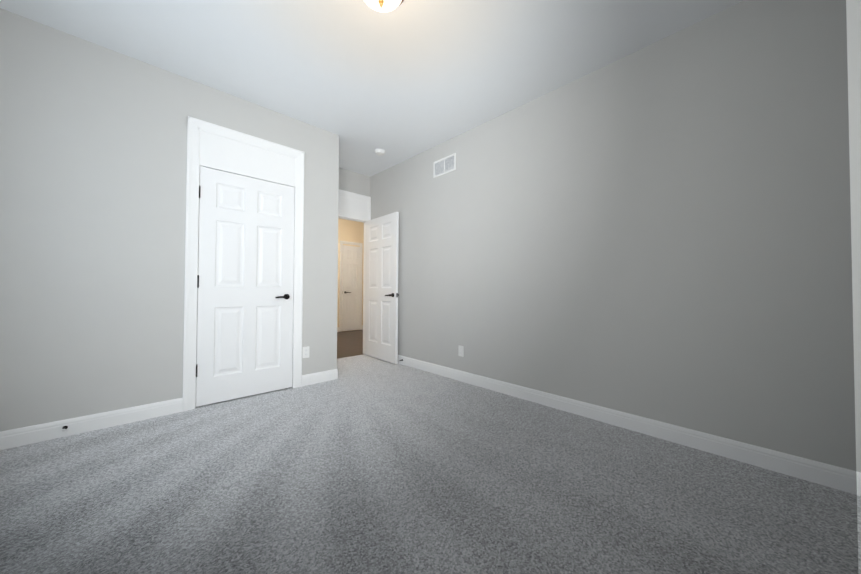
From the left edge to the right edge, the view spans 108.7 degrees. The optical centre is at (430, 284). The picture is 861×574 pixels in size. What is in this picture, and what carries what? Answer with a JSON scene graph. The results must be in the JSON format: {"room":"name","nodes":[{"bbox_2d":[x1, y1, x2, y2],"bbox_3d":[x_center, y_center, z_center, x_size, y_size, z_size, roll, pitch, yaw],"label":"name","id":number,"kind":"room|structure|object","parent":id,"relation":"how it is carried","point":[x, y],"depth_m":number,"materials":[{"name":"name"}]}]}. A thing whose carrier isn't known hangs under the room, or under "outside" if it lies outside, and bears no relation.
{"room":"empty bedroom","nodes":[
{"label":"empty bedroom","id":0,"kind":"room"},
{"bbox_2d":[0,8,338,431],"bbox_3d":[-2.016,-0.333,2.590,2.605,2.720,0.120,1,-1,-44],"label":"wall","id":1,"kind":"structure","parent":0,"point":[93,154],"depth_m":2.20,"materials":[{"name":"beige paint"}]},
{"bbox_2d":[0,398,182,449],"bbox_3d":[-2.406,0.962,2.109,1.115,0.110,0.015,1,-1,-44],"label":"baseboard","id":2,"kind":"structure","parent":1,"relation":"attached to","point":[17,437],"depth_m":2.13,"materials":[{"name":"white wood"}]},
{"bbox_2d":[182,116,304,411],"bbox_3d":[-1.694,-0.169,2.883,0.950,2.405,0.140,1,-1,-44],"label":"trim","id":3,"kind":"structure","parent":1,"relation":"attached to","point":[215,146],"depth_m":2.72,"materials":[{"name":"white wood"}]},
{"bbox_2d":[196,166,294,406],"bbox_3d":[-1.676,0.016,2.855,0.781,2.010,0.141,1,-1,-44],"label":"closet door","id":4,"kind":"structure","parent":1,"relation":"in","point":[245,290],"depth_m":2.81,"materials":[{"name":"white wood"}]},
{"bbox_2d":[302,346,309,357],"bbox_3d":[-1.286,0.700,3.190,0.070,0.115,0.006,1,-1,-44],"label":"electrical outlet","id":5,"kind":"object","parent":1,"relation":"attached to","point":[305,353],"depth_m":3.19,"materials":[{"name":"white plastic"}]},
{"bbox_2d":[302,369,335,385],"bbox_3d":[-1.184,0.987,3.278,0.365,0.110,0.015,1,-1,-44],"label":"baseboard","id":6,"kind":"structure","parent":1,"relation":"attached to","point":[308,379],"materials":[{"name":"white wood"}]},
{"bbox_2d":[0,0,585,176],"bbox_3d":[-0.533,-1.728,3.699,6.240,0.120,7.490,1,-1,-44],"label":"ceiling","id":7,"kind":"structure","parent":0,"point":[402,82],"depth_m":2.26,"materials":[{"name":"paint"}]},
{"bbox_2d":[375,149,384,155],"bbox_3d":[-0.632,-1.646,3.859,0.132,0.040,0.132,1,-1,-44],"label":"smoke detector","id":8,"kind":"object","parent":7,"relation":"attached to","point":[379,152],"depth_m":3.82,"materials":[{"name":"white plastic"}]},
{"bbox_2d":[363,0,403,11],"bbox_3d":[-0.277,-1.625,1.736,0.294,0.145,0.294,1,-1,-44],"label":"flush-mount ceiling light","id":9,"kind":"object","parent":7,"relation":"attached to","point":[383,5],"depth_m":1.77,"materials":[{"name":"white glass"}]},
{"bbox_2d":[337,330,362,358],"bbox_3d":[-1.566,1.145,6.021,4.440,0.116,2.660,1,-1,-44],"label":"floor","id":10,"kind":"structure","parent":0,"point":[349,343],"depth_m":5.66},
{"bbox_2d":[337,218,363,331],"bbox_3d":[-2.437,-0.267,6.961,4.440,2.720,0.120,1,-1,-44],"label":"wall","id":11,"kind":"structure","parent":0,"point":[350,231],"depth_m":7.36,"materials":[{"name":"beige paint"}]},
{"bbox_2d":[342,245,359,330],"bbox_3d":[-1.875,0.086,7.358,0.451,2.010,0.073,1,-1,-44],"label":"hall door","id":12,"kind":"structure","parent":11,"relation":"in","point":[351,290],"depth_m":7.36,"materials":[{"name":"white wood"}]},
{"bbox_2d":[339,241,362,331],"bbox_3d":[-1.895,0.043,7.379,0.590,2.120,0.020,1,-1,-44],"label":"door frame","id":13,"kind":"structure","parent":11,"relation":"attached to","point":[340,294],"depth_m":7.23,"materials":[{"name":"white wood"}]},
{"bbox_2d":[339,168,369,196],"bbox_3d":[-1.317,-0.300,4.435,0.955,2.720,0.120,1,-1,-44],"label":"wall","id":14,"kind":"structure","parent":0,"point":[353,182],"depth_m":4.55,"materials":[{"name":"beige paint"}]},
{"bbox_2d":[338,189,370,353],"bbox_3d":[-1.311,-0.143,4.425,0.955,2.405,0.140,1,-1,-44],"label":"door frame","id":15,"kind":"structure","parent":14,"relation":"attached to","point":[352,206],"depth_m":4.59,"materials":[{"name":"white wood"}]},
{"bbox_2d":[365,212,398,363],"bbox_3d":[-0.710,0.045,4.383,0.141,2.010,0.809,1,-1,-42],"label":"entry door","id":16,"kind":"structure","parent":15,"relation":"attached to","point":[381,291],"depth_m":4.32,"materials":[{"name":"white wood"}]},
{"bbox_2d":[0,354,860,573],"bbox_3d":[-0.554,1.082,1.808,3.680,0.120,4.830,1,-1,-44],"label":"floor carpet","id":17,"kind":"object","parent":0,"point":[218,469],"depth_m":1.78,"materials":[{"name":"grey carpet"}]},
{"bbox_2d":[370,0,860,471],"bbox_3d":[0.720,-0.311,3.082,0.120,2.720,4.890,1,-1,-44],"label":"wall","id":18,"kind":"structure","parent":0,"point":[480,227],"depth_m":3.12,"materials":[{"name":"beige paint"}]},
{"bbox_2d":[433,153,455,177],"bbox_3d":[0.160,-1.381,3.597,0.008,0.190,0.350,1,-1,-44],"label":"air vent","id":19,"kind":"object","parent":18,"relation":"in","point":[445,165],"depth_m":3.59,"materials":[{"name":"white plastic"}]},
{"bbox_2d":[458,345,463,356],"bbox_3d":[0.333,0.727,3.373,0.006,0.115,0.070,1,-1,-44],"label":"electrical outlet","id":20,"kind":"object","parent":18,"relation":"attached to","point":[460,350],"depth_m":3.37,"materials":[{"name":"white plastic"}]},
{"bbox_2d":[398,355,860,495],"bbox_3d":[0.664,0.993,3.015,0.015,0.110,4.650,1,-1,-44],"label":"baseboard","id":21,"kind":"structure","parent":18,"relation":"attached to","point":[462,376],"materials":[{"name":"white wood"}]}
]}

